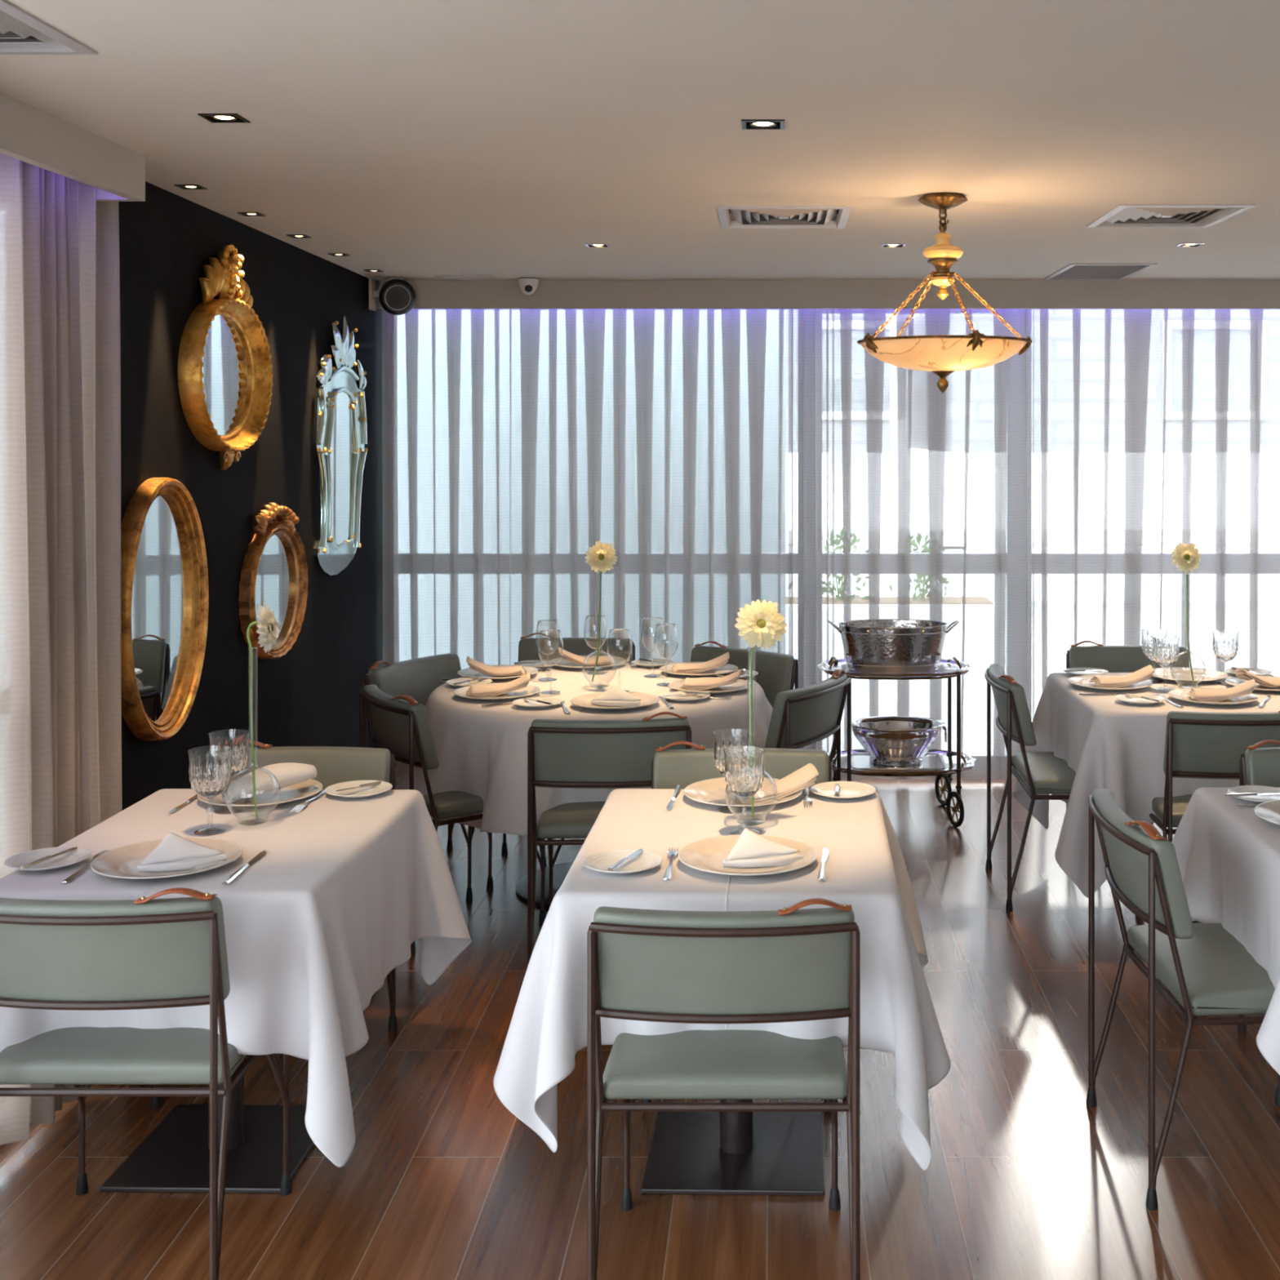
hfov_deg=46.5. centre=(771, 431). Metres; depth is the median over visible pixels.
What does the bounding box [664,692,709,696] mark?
butter knife
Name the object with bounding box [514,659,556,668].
plate
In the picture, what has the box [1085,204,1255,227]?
ceiling vent
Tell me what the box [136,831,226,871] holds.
folded napkin
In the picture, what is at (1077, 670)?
butter knife
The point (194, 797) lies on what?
knife
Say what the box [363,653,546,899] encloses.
dining chair
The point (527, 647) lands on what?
dining chair
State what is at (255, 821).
vase
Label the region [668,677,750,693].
dinner plate
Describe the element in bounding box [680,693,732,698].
fork
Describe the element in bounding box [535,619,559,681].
wine glass
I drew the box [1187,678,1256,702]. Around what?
folded napkin
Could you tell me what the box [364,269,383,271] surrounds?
recessed light
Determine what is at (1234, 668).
butter knife
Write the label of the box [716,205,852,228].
ceiling vent
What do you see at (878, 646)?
tub
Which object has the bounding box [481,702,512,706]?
knife
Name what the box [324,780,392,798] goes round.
plate
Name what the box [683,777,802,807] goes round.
dinner plate
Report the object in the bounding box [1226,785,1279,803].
plate
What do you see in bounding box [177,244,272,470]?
gilt mirror
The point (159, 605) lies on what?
mirror glass
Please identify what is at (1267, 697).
knife
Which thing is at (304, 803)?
fork
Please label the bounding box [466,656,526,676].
folded napkin
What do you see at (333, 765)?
dining chair
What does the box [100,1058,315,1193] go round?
dining table
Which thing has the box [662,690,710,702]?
plate
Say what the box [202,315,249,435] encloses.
mirror glass
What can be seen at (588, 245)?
recessed light
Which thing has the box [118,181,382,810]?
wall
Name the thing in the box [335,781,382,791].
butter knife
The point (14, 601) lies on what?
sheer curtain
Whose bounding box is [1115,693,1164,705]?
plate
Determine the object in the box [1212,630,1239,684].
goblet
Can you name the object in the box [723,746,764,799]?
bowl
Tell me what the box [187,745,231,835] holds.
goblet
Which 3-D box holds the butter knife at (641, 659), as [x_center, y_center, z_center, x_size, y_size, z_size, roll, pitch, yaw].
[-0.486,0.933,6.019,0.016,0.006,0.170,0,0,-41]
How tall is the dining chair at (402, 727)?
0.825 m
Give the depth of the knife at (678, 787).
3.82 m
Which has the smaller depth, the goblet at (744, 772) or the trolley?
the goblet at (744, 772)
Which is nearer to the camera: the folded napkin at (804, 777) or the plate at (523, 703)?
the folded napkin at (804, 777)
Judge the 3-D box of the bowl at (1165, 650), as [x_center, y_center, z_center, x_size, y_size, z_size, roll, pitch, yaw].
[1.453,0.812,5.460,0.099,0.113,0.099,0,0,0]
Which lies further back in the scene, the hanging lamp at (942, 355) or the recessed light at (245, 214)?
the recessed light at (245, 214)
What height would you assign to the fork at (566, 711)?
0.008 m
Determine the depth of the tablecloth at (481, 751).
5.07 m
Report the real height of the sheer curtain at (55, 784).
2.350 m
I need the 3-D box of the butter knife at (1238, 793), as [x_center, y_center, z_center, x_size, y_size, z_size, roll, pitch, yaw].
[1.250,0.933,3.814,0.170,0.006,0.016,0,0,-7]
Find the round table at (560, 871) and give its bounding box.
[515,861,573,908]
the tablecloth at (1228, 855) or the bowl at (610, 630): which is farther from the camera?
the bowl at (610, 630)
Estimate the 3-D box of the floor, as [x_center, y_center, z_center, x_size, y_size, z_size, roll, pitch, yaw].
[0.650,1.750,2.500,7.300,0.100,10.200,0,0,0]
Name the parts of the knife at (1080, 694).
handle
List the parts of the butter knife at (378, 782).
blade, handle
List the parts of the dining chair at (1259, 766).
leg, backrest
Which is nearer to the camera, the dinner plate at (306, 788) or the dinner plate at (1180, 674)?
the dinner plate at (306, 788)
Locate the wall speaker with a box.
[368,276,416,315]
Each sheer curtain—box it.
[0,153,29,1145]
[19,160,81,1124]
[69,177,122,1085]
[382,308,792,760]
[788,308,834,780]
[834,308,1032,780]
[1032,308,1279,719]
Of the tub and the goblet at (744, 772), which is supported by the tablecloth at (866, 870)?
the goblet at (744, 772)
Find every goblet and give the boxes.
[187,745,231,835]
[208,728,249,814]
[712,728,750,813]
[723,746,764,835]
[1140,628,1167,683]
[1151,635,1179,691]
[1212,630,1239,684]
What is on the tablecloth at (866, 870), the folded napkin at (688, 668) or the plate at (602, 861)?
the plate at (602, 861)
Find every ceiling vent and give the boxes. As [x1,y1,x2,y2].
[0,0,97,54]
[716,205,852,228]
[1043,263,1157,279]
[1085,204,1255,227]
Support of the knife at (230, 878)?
on the tablecloth at (340, 895)
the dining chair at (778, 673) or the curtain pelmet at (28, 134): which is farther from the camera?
the dining chair at (778, 673)
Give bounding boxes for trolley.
[817,657,976,826]
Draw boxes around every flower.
[246,601,279,817]
[585,540,617,681]
[734,599,787,817]
[1171,542,1201,683]
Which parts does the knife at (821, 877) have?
handle, blade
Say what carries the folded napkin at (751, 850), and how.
on the dinner plate at (707, 855)
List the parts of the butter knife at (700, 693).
blade, handle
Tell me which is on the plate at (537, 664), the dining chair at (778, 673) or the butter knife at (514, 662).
the butter knife at (514, 662)
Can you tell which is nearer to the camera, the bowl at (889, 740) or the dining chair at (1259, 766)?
the dining chair at (1259, 766)
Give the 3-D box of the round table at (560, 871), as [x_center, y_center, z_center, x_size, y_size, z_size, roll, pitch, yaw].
[-0.650,1.331,5.540,1.212,0.738,1.212,0,0,0]
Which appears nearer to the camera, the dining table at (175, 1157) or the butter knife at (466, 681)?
the dining table at (175, 1157)
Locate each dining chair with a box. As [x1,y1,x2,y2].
[0,887,291,1279]
[150,739,397,1108]
[359,684,546,951]
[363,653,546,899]
[501,632,635,853]
[526,711,691,968]
[586,897,860,1279]
[641,741,831,1102]
[689,640,798,707]
[764,669,851,781]
[984,663,1075,911]
[1066,640,1189,808]
[1086,788,1279,1210]
[1149,711,1279,842]
[1237,739,1279,1031]
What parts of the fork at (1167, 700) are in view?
handle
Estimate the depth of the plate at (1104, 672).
5.82 m
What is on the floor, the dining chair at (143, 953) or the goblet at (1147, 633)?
the dining chair at (143, 953)
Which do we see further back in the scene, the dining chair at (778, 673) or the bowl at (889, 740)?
the bowl at (889, 740)
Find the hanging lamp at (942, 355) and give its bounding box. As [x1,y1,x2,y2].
[857,192,1032,392]
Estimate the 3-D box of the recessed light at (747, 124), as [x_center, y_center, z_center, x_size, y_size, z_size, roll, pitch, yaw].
[-0.020,-0.731,3.450,0.100,0.034,0.100,0,0,0]
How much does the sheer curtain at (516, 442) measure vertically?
2.350 m
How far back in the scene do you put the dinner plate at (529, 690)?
5.33 m
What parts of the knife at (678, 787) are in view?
blade, handle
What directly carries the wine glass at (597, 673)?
on the tablecloth at (481, 751)
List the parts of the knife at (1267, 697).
handle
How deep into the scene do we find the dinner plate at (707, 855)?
3.28 m
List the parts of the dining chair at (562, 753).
leg, leg, seat frame, seat, rail, rail, backrest, leg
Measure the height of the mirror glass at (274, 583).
0.424 m
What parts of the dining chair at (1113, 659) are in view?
leg, backrest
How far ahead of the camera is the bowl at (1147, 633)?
5.61 m
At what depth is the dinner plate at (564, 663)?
6.01 m
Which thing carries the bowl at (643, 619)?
on the wine glass at (659, 618)
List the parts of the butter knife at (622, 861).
handle, blade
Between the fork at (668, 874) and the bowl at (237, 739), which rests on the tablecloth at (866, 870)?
the fork at (668, 874)
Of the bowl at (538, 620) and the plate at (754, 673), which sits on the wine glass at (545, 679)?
the bowl at (538, 620)
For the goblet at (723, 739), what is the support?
on the tablecloth at (866, 870)
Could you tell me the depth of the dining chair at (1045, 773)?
5.28 m
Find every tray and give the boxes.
[817,657,972,677]
[827,749,976,774]
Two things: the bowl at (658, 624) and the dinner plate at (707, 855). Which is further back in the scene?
the bowl at (658, 624)
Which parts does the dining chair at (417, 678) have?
leg, backrest, leg, leg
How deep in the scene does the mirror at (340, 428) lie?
6.29 m
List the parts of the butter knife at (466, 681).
handle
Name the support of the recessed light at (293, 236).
in the ceiling
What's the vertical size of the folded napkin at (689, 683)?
0.075 m
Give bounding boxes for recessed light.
[173,184,207,189]
[197,113,250,123]
[236,212,266,216]
[286,234,311,238]
[327,253,350,256]
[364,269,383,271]
[584,243,610,247]
[741,119,785,129]
[880,243,906,247]
[1175,242,1205,246]
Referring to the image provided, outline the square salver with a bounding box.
[851,752,946,770]
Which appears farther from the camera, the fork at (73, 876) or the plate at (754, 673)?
the plate at (754, 673)
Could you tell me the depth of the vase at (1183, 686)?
5.49 m
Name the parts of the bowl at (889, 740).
ring handle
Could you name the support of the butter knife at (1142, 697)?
on the plate at (1124, 698)
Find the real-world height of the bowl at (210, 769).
0.113 m
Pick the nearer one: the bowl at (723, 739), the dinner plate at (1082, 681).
the bowl at (723, 739)
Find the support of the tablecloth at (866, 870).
on the dining table at (691, 1153)
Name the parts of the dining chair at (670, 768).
leg, backrest, leg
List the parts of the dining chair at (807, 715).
leg, backrest, rail, rail, leg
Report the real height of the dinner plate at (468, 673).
0.020 m
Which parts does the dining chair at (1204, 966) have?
leg, rail, rail, backrest, leg, seat frame, seat, leg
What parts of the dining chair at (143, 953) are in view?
leg, rail, rail, backrest, seat, seat frame, leg, leg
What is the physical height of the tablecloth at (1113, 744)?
0.628 m
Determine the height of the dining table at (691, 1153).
0.732 m
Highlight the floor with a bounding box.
[0,778,1279,1279]
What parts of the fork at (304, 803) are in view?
handle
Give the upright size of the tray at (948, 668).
0.057 m
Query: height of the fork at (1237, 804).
0.008 m
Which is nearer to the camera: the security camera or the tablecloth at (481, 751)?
the tablecloth at (481, 751)
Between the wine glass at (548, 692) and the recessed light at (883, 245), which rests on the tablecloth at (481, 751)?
the wine glass at (548, 692)
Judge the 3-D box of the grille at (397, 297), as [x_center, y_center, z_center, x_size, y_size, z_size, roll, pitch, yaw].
[-1.727,-0.620,6.830,0.108,0.107,0.021,0,0,-16]
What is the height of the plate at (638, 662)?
0.016 m
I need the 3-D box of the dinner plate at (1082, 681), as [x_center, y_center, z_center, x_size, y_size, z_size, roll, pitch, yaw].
[1.262,0.941,5.526,0.309,0.020,0.309,0,0,0]
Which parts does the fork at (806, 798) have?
handle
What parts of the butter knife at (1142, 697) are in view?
handle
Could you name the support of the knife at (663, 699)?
on the tablecloth at (481, 751)
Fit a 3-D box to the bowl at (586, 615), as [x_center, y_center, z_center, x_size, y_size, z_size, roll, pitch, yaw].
[-0.695,0.790,5.830,0.093,0.129,0.093,0,0,0]
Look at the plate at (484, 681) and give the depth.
5.58 m
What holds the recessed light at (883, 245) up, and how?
in the ceiling
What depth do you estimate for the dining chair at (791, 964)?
2.78 m
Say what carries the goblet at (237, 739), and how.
on the tablecloth at (340, 895)
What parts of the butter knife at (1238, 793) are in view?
handle, blade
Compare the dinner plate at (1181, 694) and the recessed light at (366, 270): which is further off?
the recessed light at (366, 270)
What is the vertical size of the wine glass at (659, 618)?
0.226 m
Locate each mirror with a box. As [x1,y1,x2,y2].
[120,477,208,741]
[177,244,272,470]
[238,502,308,659]
[311,315,368,575]
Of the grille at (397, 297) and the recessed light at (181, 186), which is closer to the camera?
the recessed light at (181, 186)
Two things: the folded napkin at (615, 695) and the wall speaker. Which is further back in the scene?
the wall speaker
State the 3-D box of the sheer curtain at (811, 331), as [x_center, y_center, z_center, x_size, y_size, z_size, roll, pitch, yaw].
[0.190,0.495,7.120,0.220,2.350,0.062,0,0,0]
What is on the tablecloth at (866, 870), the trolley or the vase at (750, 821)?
the vase at (750, 821)
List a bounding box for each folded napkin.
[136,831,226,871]
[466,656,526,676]
[466,672,530,697]
[557,646,613,665]
[591,683,640,706]
[671,652,729,674]
[679,668,743,690]
[722,827,804,867]
[727,763,818,804]
[1088,664,1154,688]
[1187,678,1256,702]
[1234,667,1279,688]
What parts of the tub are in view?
handle, handle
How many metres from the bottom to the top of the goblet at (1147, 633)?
0.195 m
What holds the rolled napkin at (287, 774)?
on the dinner plate at (306, 788)
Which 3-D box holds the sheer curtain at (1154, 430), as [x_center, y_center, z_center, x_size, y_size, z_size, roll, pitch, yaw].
[2.650,0.495,7.125,2.800,2.350,0.076,0,0,0]
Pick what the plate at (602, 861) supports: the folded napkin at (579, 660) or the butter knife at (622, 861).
the butter knife at (622, 861)
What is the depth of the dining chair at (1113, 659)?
6.17 m
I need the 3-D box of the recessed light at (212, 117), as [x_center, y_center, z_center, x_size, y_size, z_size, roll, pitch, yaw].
[-1.250,-0.731,3.380,0.088,0.034,0.088,0,0,0]
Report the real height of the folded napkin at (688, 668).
0.075 m
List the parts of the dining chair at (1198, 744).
seat frame, leg, seat, rail, backrest, rail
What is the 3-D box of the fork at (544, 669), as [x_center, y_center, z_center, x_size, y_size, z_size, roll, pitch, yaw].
[-0.983,0.944,5.917,0.240,0.008,0.024,0,0,28]
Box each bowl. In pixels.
[187,745,231,798]
[208,728,249,778]
[535,620,559,654]
[537,630,563,666]
[583,615,607,648]
[606,629,631,665]
[640,617,664,651]
[653,623,678,659]
[712,728,750,776]
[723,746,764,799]
[846,715,946,765]
[1140,628,1167,660]
[1151,635,1179,667]
[1212,630,1239,662]
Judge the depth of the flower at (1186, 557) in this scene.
5.49 m
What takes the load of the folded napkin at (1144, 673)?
on the dinner plate at (1082, 681)
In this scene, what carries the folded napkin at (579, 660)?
on the dinner plate at (564, 663)
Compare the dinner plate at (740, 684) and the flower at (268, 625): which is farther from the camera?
the dinner plate at (740, 684)
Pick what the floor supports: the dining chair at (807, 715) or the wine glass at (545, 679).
the dining chair at (807, 715)
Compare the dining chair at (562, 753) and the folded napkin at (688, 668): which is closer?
the dining chair at (562, 753)
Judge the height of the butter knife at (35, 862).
0.006 m
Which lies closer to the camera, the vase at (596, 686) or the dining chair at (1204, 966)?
the dining chair at (1204, 966)
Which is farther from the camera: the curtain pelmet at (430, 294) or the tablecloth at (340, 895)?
the curtain pelmet at (430, 294)
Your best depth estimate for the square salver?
6.51 m
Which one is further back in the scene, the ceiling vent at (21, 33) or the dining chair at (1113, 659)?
the dining chair at (1113, 659)
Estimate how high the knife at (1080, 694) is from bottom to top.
0.006 m
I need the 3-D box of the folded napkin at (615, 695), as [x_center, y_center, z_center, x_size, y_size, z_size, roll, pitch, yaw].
[-0.535,0.916,5.121,0.135,0.067,0.143,0,0,-36]
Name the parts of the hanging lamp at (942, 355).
gilt chain, gilt chain, lamp shade, chain, gilt chain, gilt chain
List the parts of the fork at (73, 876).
handle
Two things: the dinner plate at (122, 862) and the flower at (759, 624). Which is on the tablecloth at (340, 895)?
the dinner plate at (122, 862)
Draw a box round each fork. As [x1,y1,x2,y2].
[61,849,111,883]
[289,788,325,813]
[535,667,551,671]
[560,700,569,713]
[626,657,636,666]
[663,847,679,879]
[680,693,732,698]
[803,786,812,808]
[1153,694,1183,706]
[1236,804,1258,805]
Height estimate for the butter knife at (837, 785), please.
0.020 m
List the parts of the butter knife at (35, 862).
handle, blade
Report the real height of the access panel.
0.004 m
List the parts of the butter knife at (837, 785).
blade, handle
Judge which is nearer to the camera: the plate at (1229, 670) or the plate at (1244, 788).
the plate at (1244, 788)
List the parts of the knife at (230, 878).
handle, blade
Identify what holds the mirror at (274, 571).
attached to the wall
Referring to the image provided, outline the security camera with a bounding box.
[517,277,539,294]
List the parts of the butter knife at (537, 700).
handle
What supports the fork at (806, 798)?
on the tablecloth at (866, 870)
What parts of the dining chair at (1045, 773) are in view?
rail, leg, rail, backrest, leg, seat frame, seat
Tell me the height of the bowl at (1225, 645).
0.113 m
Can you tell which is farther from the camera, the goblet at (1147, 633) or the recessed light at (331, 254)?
the recessed light at (331, 254)
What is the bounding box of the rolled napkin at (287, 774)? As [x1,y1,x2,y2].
[221,762,316,803]
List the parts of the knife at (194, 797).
blade, handle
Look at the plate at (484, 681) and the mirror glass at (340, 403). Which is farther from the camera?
the mirror glass at (340, 403)
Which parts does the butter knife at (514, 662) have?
handle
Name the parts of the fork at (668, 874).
handle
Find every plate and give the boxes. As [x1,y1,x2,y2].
[4,846,90,871]
[90,837,242,879]
[196,778,322,806]
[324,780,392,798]
[445,677,492,687]
[453,683,540,700]
[457,665,537,679]
[511,697,562,708]
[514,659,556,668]
[549,655,625,669]
[570,692,659,710]
[582,848,662,874]
[631,658,673,667]
[659,662,737,676]
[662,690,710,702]
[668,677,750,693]
[677,834,817,875]
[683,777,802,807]
[714,669,758,679]
[810,781,875,799]
[1063,667,1108,675]
[1067,674,1152,690]
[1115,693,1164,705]
[1151,666,1227,682]
[1168,687,1258,705]
[1225,675,1279,692]
[1226,667,1271,675]
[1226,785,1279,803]
[1253,800,1279,825]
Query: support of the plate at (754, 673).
on the tablecloth at (481, 751)
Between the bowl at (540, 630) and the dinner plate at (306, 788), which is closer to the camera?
the dinner plate at (306, 788)
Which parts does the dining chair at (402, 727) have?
leg, rail, rail, backrest, leg, seat, seat frame, leg, leg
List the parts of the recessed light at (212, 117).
bulb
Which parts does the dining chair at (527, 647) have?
leg, backrest, leg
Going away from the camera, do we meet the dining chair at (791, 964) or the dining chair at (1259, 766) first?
the dining chair at (791, 964)
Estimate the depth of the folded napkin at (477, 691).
5.30 m
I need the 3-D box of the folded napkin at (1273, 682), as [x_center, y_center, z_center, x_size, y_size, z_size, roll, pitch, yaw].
[1.835,0.908,5.495,0.223,0.075,0.110,0,0,-20]
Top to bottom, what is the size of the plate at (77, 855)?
0.016 m
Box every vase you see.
[225,647,280,825]
[582,572,617,688]
[724,647,777,825]
[1169,573,1205,688]
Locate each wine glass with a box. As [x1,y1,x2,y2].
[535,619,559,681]
[537,629,563,694]
[583,614,607,675]
[606,628,631,692]
[640,617,664,677]
[653,623,678,686]
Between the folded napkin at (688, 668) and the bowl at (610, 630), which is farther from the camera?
the folded napkin at (688, 668)
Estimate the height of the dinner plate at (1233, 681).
0.020 m
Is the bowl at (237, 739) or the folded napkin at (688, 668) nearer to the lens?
the bowl at (237, 739)
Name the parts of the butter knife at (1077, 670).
handle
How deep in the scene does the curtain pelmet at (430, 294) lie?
7.00 m
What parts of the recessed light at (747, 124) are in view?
bulb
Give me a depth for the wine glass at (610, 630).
5.41 m
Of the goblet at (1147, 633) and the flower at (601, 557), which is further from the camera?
the goblet at (1147, 633)
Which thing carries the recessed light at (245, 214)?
in the ceiling
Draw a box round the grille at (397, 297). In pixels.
[386,287,408,307]
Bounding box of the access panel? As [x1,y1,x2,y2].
[435,275,500,279]
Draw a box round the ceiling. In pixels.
[0,0,1279,279]
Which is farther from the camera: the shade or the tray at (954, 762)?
the tray at (954, 762)
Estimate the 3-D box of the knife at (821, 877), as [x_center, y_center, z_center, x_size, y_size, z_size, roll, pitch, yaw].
[0.114,0.946,3.250,0.016,0.006,0.250,0,0,5]
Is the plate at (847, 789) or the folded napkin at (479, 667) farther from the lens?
the folded napkin at (479, 667)
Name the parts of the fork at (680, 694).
handle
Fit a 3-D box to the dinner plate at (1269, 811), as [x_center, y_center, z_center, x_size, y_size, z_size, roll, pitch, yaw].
[1.335,0.941,3.600,0.309,0.020,0.309,0,0,0]
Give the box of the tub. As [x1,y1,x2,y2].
[827,618,959,673]
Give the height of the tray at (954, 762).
0.057 m
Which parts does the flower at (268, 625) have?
stem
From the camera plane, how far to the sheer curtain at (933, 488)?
7.11 m
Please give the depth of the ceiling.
3.47 m
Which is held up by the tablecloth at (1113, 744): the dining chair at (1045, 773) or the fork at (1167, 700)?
the fork at (1167, 700)
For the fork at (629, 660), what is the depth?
5.99 m
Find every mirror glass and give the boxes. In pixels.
[131,494,187,722]
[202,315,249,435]
[255,533,293,646]
[328,391,352,544]
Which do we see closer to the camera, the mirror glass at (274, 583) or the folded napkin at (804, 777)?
the folded napkin at (804, 777)
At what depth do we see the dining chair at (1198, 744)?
4.73 m
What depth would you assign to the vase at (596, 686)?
5.52 m
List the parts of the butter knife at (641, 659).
handle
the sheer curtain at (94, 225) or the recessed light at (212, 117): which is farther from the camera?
the sheer curtain at (94, 225)
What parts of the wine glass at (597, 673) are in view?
stem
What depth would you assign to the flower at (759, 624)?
3.59 m
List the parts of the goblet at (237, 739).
stem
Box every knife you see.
[20,846,76,869]
[168,793,197,813]
[221,849,266,884]
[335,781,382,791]
[453,678,482,684]
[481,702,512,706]
[514,662,549,663]
[522,697,553,704]
[608,848,643,871]
[639,657,665,664]
[658,695,674,708]
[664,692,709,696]
[666,784,681,810]
[817,847,828,881]
[834,782,839,792]
[1063,669,1102,671]
[1079,693,1147,695]
[1124,693,1159,702]
[1225,792,1279,796]
[1231,666,1266,674]
[1257,695,1271,707]
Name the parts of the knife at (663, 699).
handle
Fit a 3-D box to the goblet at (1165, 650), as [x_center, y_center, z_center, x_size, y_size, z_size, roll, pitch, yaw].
[1.453,0.853,5.460,0.099,0.195,0.099,0,0,0]
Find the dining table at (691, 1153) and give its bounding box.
[640,1099,824,1195]
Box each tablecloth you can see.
[0,788,471,1167]
[395,662,773,835]
[493,788,951,1170]
[1012,671,1279,897]
[1171,787,1279,1075]
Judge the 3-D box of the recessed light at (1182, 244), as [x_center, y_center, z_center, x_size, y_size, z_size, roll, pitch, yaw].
[1.600,-0.731,5.660,0.090,0.034,0.090,0,0,0]
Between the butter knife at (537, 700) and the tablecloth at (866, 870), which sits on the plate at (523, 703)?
the butter knife at (537, 700)
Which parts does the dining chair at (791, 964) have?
leg, leg, rail, rail, backrest, seat, seat frame, leg, leg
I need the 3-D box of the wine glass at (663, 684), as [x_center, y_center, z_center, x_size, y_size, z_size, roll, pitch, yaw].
[-0.398,0.838,5.570,0.093,0.226,0.093,0,0,0]
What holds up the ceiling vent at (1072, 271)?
in the ceiling
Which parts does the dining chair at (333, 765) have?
backrest, leg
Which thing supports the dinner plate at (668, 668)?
on the tablecloth at (481, 751)
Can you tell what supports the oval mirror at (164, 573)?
attached to the wall
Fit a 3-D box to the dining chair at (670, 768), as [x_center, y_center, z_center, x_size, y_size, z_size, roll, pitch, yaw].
[-0.086,1.287,3.962,0.520,0.825,0.542,0,0,0]

